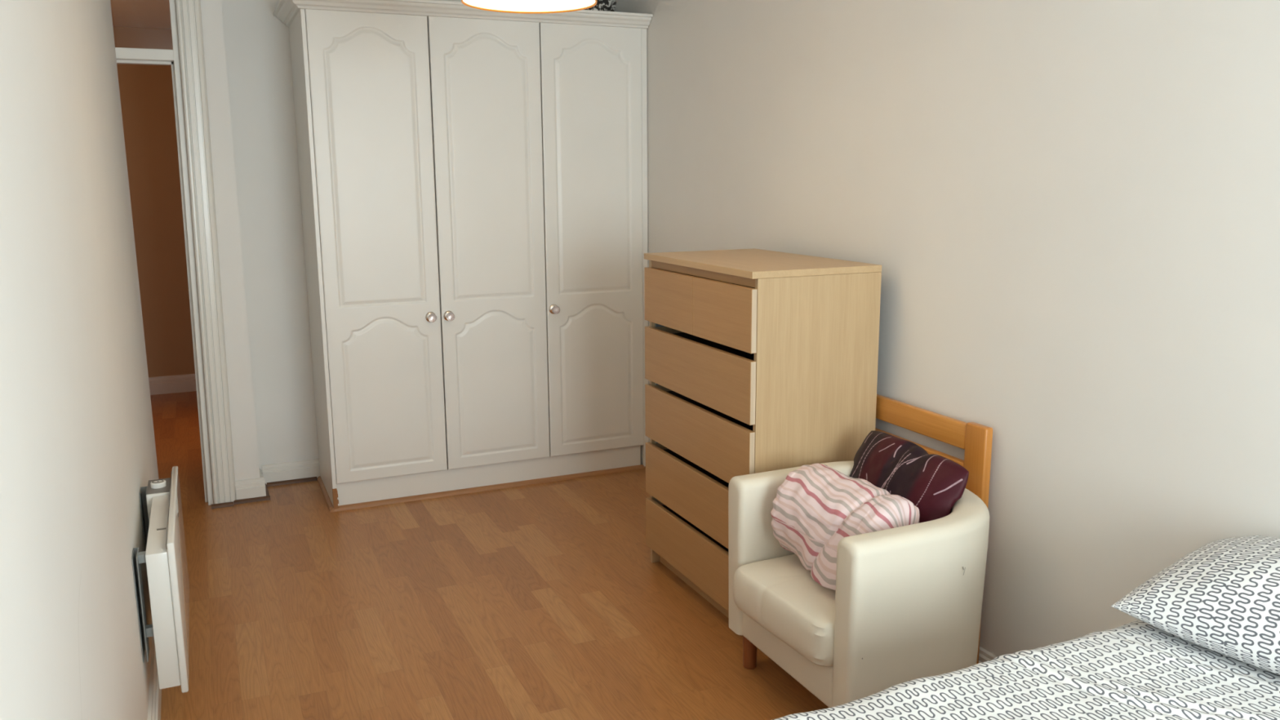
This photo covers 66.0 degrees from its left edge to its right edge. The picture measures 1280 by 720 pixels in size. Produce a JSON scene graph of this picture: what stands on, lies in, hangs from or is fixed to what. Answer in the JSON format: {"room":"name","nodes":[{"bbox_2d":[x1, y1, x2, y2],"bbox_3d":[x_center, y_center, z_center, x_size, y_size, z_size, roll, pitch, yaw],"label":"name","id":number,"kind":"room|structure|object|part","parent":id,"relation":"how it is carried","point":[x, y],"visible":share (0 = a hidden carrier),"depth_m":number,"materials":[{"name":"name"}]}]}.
{"room":"bedroom","nodes":[
{"label":"bedroom","id":0,"kind":"room"},
{"bbox_2d":[0,0,159,719],"bbox_3d":[-0.832,0.047,1.247,0.111,2.500,6.842,-5,12,-24],"label":"wall","id":1,"kind":"structure","parent":0,"point":[77,448],"depth_m":1.65,"materials":[{"name":"paint"}]},
{"bbox_2d":[147,635,161,719],"bbox_3d":[-0.792,1.207,1.554,0.020,0.105,6.671,-5,12,-24],"label":"baseboard","id":2,"kind":"structure","parent":1,"relation":"attached to","point":[155,693],"depth_m":2.81,"materials":[{"name":"white paint"}]},
{"bbox_2d":[131,466,189,693],"bbox_3d":[-1.444,0.636,2.982,0.110,0.433,0.775,-5,12,-24],"label":"heater","id":3,"kind":"object","parent":1,"relation":"attached to","point":[165,557],"visible":1,"depth_m":2.67,"materials":[{"name":"metal"}]},
{"bbox_3d":[-1.538,0.403,3.151,0.065,0.002,0.155,-5,12,-24],"label":"control plate","id":4,"kind":"part","parent":3,"relation":"part of","materials":[{"name":"white plastic"}]},
{"bbox_2d":[156,471,172,549],"bbox_3d":[-1.427,0.440,2.958,0.032,0.016,0.725,-5,12,-24],"label":"grille","id":5,"kind":"object","parent":3,"relation":"attached to","point":[164,486],"depth_m":2.91,"materials":[{"name":"white metal"}]},
{"bbox_3d":[-1.401,0.633,3.000,0.018,0.432,0.775,-5,12,-24],"label":"panel","id":6,"kind":"part","parent":3,"relation":"part of","materials":[{"name":"white metal"}]},
{"bbox_2d":[110,0,171,29],"bbox_3d":[-0.396,-1.560,2.782,4.800,0.080,9.900,-5,12,-24],"label":"ceiling","id":7,"kind":"structure","parent":0,"point":[154,14],"depth_m":6.03,"materials":[{"name":"paint"}]},
{"bbox_2d":[461,0,596,13],"bbox_3d":[-0.311,-1.249,2.712,0.378,0.507,0.378,-5,12,-24],"label":"pendant lamp","id":8,"kind":"object","parent":7,"relation":"hanging from","point":[528,6],"visible":1,"depth_m":2.84,"materials":[{"name":"white"}]},
{"bbox_2d":[112,26,195,377],"bbox_3d":[-3.524,-0.989,6.800,1.800,2.500,0.100,-5,12,-24],"label":"wall","id":9,"kind":"structure","parent":0,"point":[146,91],"depth_m":6.81,"materials":[{"name":"paint"}]},
{"bbox_2d":[148,373,196,395],"bbox_3d":[-3.538,0.192,6.947,1.700,0.125,0.020,-5,12,-24],"label":"baseboard","id":10,"kind":"structure","parent":9,"relation":"attached to","point":[178,383],"depth_m":7.03,"materials":[{"name":"white paint"}]},
{"bbox_2d":[115,0,236,505],"bbox_3d":[-2.320,-0.500,4.342,0.878,2.440,0.187,-5,12,-24],"label":"door frame","id":11,"kind":"structure","parent":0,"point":[188,13],"depth_m":4.41,"materials":[{"name":"white paint"}]},
{"bbox_2d":[221,0,461,472],"bbox_3d":[-1.018,-0.692,5.146,2.010,2.500,0.120,-5,12,-24],"label":"wall","id":12,"kind":"structure","parent":0,"point":[257,42],"depth_m":4.75,"materials":[{"name":"paint"}]},
{"bbox_2d":[175,0,259,500],"bbox_3d":[-2.530,-0.534,4.367,1.400,2.500,0.340,-5,12,-24],"label":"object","id":13,"kind":"structure","parent":12,"relation":"in","point":[244,439],"depth_m":4.49,"materials":[{"name":"paint"}]},
{"bbox_2d":[211,476,317,509],"bbox_3d":[-1.825,0.642,4.801,0.186,0.017,0.541,4,12,23],"label":"trim","id":14,"kind":"structure","parent":12,"relation":"attached to","point":[267,497],"depth_m":4.71,"materials":[{"name":"wood"}]},
{"bbox_2d":[235,458,319,499],"bbox_3d":[-1.772,0.590,4.843,0.406,0.105,0.240,-5,12,-24],"label":"baseboard","id":15,"kind":"structure","parent":12,"relation":"attached to","point":[253,487],"depth_m":4.93,"materials":[{"name":"white paint"}]},
{"bbox_2d":[150,391,828,719],"bbox_3d":[-0.380,0.965,3.261,4.800,0.060,9.900,-5,12,-24],"label":"floor","id":16,"kind":"structure","parent":0,"point":[546,601],"depth_m":3.47,"materials":[{"name":"brown wood"}]},
{"bbox_2d":[273,0,653,512],"bbox_3d":[-0.817,-0.518,4.852,1.660,2.266,0.626,-5,12,-24],"label":"wardrobe","id":17,"kind":"object","parent":16,"relation":"on","point":[473,181],"visible":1,"depth_m":4.60,"materials":[{"name":"white wood"}]},
{"bbox_3d":[-1.167,-0.475,4.435,0.511,2.081,0.018,-5,12,-24],"label":"door","id":18,"kind":"part","parent":17,"relation":"part of","materials":[{"name":"white wood"}]},
{"bbox_3d":[-0.955,-0.194,4.535,0.039,0.039,0.041,-5,12,-24],"label":"crystal knob","id":19,"kind":"part","parent":17,"relation":"part of","materials":[{"name":"white"}]},
{"bbox_3d":[-0.878,-0.200,4.569,0.039,0.039,0.041,-5,12,-24],"label":"crystal knob","id":20,"kind":"part","parent":17,"relation":"part of","materials":[{"name":"white"}]},
{"bbox_3d":[-0.824,-1.602,4.646,1.660,0.059,0.625,-5,12,-24],"label":"cornice","id":21,"kind":"part","parent":17,"relation":"part of","materials":[{"name":"white wood"}]},
{"bbox_3d":[-0.694,-0.517,4.642,0.511,2.081,0.018,-5,12,-24],"label":"door","id":22,"kind":"part","parent":17,"relation":"part of","materials":[{"name":"white wood"}]},
{"bbox_3d":[-0.406,-0.242,4.775,0.039,0.039,0.041,-5,12,-24],"label":"crystal knob","id":23,"kind":"part","parent":17,"relation":"part of","materials":[{"name":"white"}]},
{"bbox_3d":[-0.223,-0.559,4.848,0.511,2.081,0.018,-5,12,-24],"label":"door","id":24,"kind":"part","parent":17,"relation":"part of","materials":[{"name":"white wood"}]},
{"bbox_2d":[584,0,616,11],"bbox_3d":[-0.263,-1.733,4.836,0.294,0.181,0.286,3,11,15],"label":"shopping bag","id":25,"kind":"object","parent":17,"relation":"on","point":[602,5],"visible":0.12,"depth_m":4.73,"materials":[{"name":"black"}]},
{"bbox_2d":[644,248,881,617],"bbox_3d":[0.400,0.250,3.548,0.481,1.228,0.800,-5,12,-24],"label":"dresser","id":26,"kind":"object","parent":16,"relation":"on","point":[757,360],"visible":0.73,"depth_m":3.22,"materials":[{"name":"brown wood"}]},
{"bbox_3d":[0.251,0.195,3.905,0.460,1.205,0.018,-5,12,-24],"label":"panel","id":27,"kind":"part","parent":26,"relation":"part of","materials":[{"name":"brown wood"}]},
{"bbox_3d":[0.107,-0.217,3.549,0.020,0.200,0.399,-5,12,-24],"label":"drawer","id":28,"kind":"part","parent":26,"relation":"part of","materials":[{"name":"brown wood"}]},
{"bbox_3d":[0.192,0.484,3.498,0.020,0.200,0.794,-5,12,-24],"label":"drawer","id":29,"kind":"part","parent":26,"relation":"part of","materials":[{"name":"brown wood"}]},
{"bbox_3d":[0.193,0.703,3.539,0.020,0.194,0.794,-5,12,-24],"label":"drawer","id":30,"kind":"part","parent":26,"relation":"part of","materials":[{"name":"brown wood"}]},
{"bbox_3d":[0.241,0.831,3.585,0.015,0.075,0.762,-5,12,-24],"label":"rail","id":31,"kind":"part","parent":26,"relation":"part of","materials":[{"name":"brown wood"}]},
{"bbox_3d":[0.190,0.259,3.455,0.020,0.204,0.794,-5,12,-24],"label":"drawer","id":32,"kind":"part","parent":26,"relation":"part of","materials":[{"name":"brown wood"}]},
{"bbox_3d":[0.189,0.037,3.413,0.020,0.202,0.794,-5,12,-24],"label":"drawer","id":33,"kind":"part","parent":26,"relation":"part of","materials":[{"name":"brown wood"}]},
{"bbox_3d":[0.206,-0.299,3.358,0.016,0.030,0.762,-5,12,-24],"label":"rail","id":34,"kind":"part","parent":26,"relation":"part of","materials":[{"name":"brown wood"}]},
{"bbox_3d":[0.269,-0.151,3.191,0.020,0.200,0.393,-5,12,-24],"label":"drawer","id":35,"kind":"part","parent":26,"relation":"part of","materials":[{"name":"brown wood"}]},
{"bbox_3d":[0.397,-0.342,3.436,0.481,0.022,0.800,-5,12,-24],"label":"panel","id":36,"kind":"part","parent":26,"relation":"part of","materials":[{"name":"brown wood"}]},
{"bbox_3d":[0.569,0.326,3.204,0.460,1.205,0.018,-5,12,-24],"label":"panel","id":37,"kind":"part","parent":26,"relation":"part of","materials":[{"name":"brown wood"}]},
{"bbox_2d":[728,461,989,707],"bbox_3d":[0.633,0.682,2.860,0.626,0.632,0.654,-5,12,-24],"label":"armchair","id":38,"kind":"object","parent":16,"relation":"on","point":[905,605],"visible":0.77,"depth_m":2.58,"materials":[{"name":"leather"}]},
{"bbox_3d":[0.344,0.892,3.080,0.047,0.140,0.047,-5,12,-24],"label":"leg","id":39,"kind":"part","parent":38,"relation":"part of","materials":[{"name":"brown wood"}]},
{"bbox_2d":[733,554,835,666],"bbox_3d":[0.565,0.678,2.821,0.470,0.144,0.474,-5,12,-24],"label":"seat cushion","id":40,"kind":"object","parent":38,"relation":"on","point":[776,591],"depth_m":2.71,"materials":[{"name":"white leather"}]},
{"bbox_3d":[0.588,0.803,2.862,0.402,0.130,0.476,-5,12,-24],"label":"seat","id":41,"kind":"part","parent":38,"relation":"part of","materials":[{"name":"white leather"}]},
{"bbox_2d":[770,462,919,590],"bbox_3d":[0.571,0.468,2.805,0.285,0.269,0.421,-5,12,-24],"label":"pillow","id":42,"kind":"object","parent":38,"relation":"on","point":[816,506],"visible":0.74,"depth_m":2.73,"materials":[{"name":"pink fabric"}]},
{"bbox_2d":[848,430,968,523],"bbox_3d":[0.750,0.413,2.900,0.189,0.328,0.449,-5,12,-24],"label":"cushion","id":43,"kind":"object","parent":38,"relation":"on","point":[934,483],"visible":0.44,"depth_m":2.82,"materials":[{"name":"purple fabric"}]},
{"bbox_2d":[875,394,992,663],"bbox_3d":[0.808,0.506,3.341,0.029,0.797,0.979,-5,12,-24],"label":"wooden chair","id":44,"kind":"object","parent":16,"relation":"on","point":[975,438],"visible":0.22,"depth_m":2.96,"materials":[{"name":"orange wood"}]},
{"bbox_3d":[0.806,0.272,3.297,0.025,0.072,0.811,-5,12,-24],"label":"rail","id":45,"kind":"part","parent":44,"relation":"part of","materials":[{"name":"orange wood"}]},
{"bbox_3d":[0.805,0.160,3.276,0.025,0.077,0.811,-5,12,-24],"label":"rail","id":46,"kind":"part","parent":44,"relation":"part of","materials":[{"name":"orange wood"}]},
{"bbox_3d":[0.990,0.581,2.940,0.029,0.797,0.085,-5,12,-24],"label":"post","id":47,"kind":"part","parent":44,"relation":"part of","materials":[{"name":"orange wood"}]},
{"bbox_3d":[0.743,1.027,1.310,1.865,0.530,1.220,-5,12,-24],"label":"bed","id":48,"kind":"object","parent":16,"relation":"on","visible":0},
{"bbox_2d":[772,619,1279,719],"bbox_3d":[0.717,0.883,1.279,1.915,0.365,1.371,-5,12,-24],"label":"duvet","id":49,"kind":"object","parent":48,"relation":"on","point":[1139,669],"visible":0.83,"depth_m":1.82,"materials":[{"name":"fabric"}]},
{"bbox_2d":[1111,535,1279,675],"bbox_3d":[1.332,0.474,1.877,0.387,0.194,0.684,-8,13,-35],"label":"pillow","id":50,"kind":"object","parent":49,"relation":"on","point":[1223,597],"visible":1,"depth_m":1.92,"materials":[{"name":"fabric"}]},
{"bbox_2d":[614,0,1279,657],"bbox_3d":[1.283,-0.177,2.354,0.120,2.500,7.180,-5,12,-24],"label":"wall","id":51,"kind":"structure","parent":0,"point":[1068,211],"depth_m":2.67,"materials":[{"name":"paint"}]},
{"bbox_2d":[978,646,997,663],"bbox_3d":[1.342,1.053,2.293,0.020,0.105,6.310,-5,12,-24],"label":"baseboard","id":52,"kind":"structure","parent":51,"relation":"attached to","point":[984,655],"depth_m":2.96,"materials":[{"name":"white paint"}]}
]}

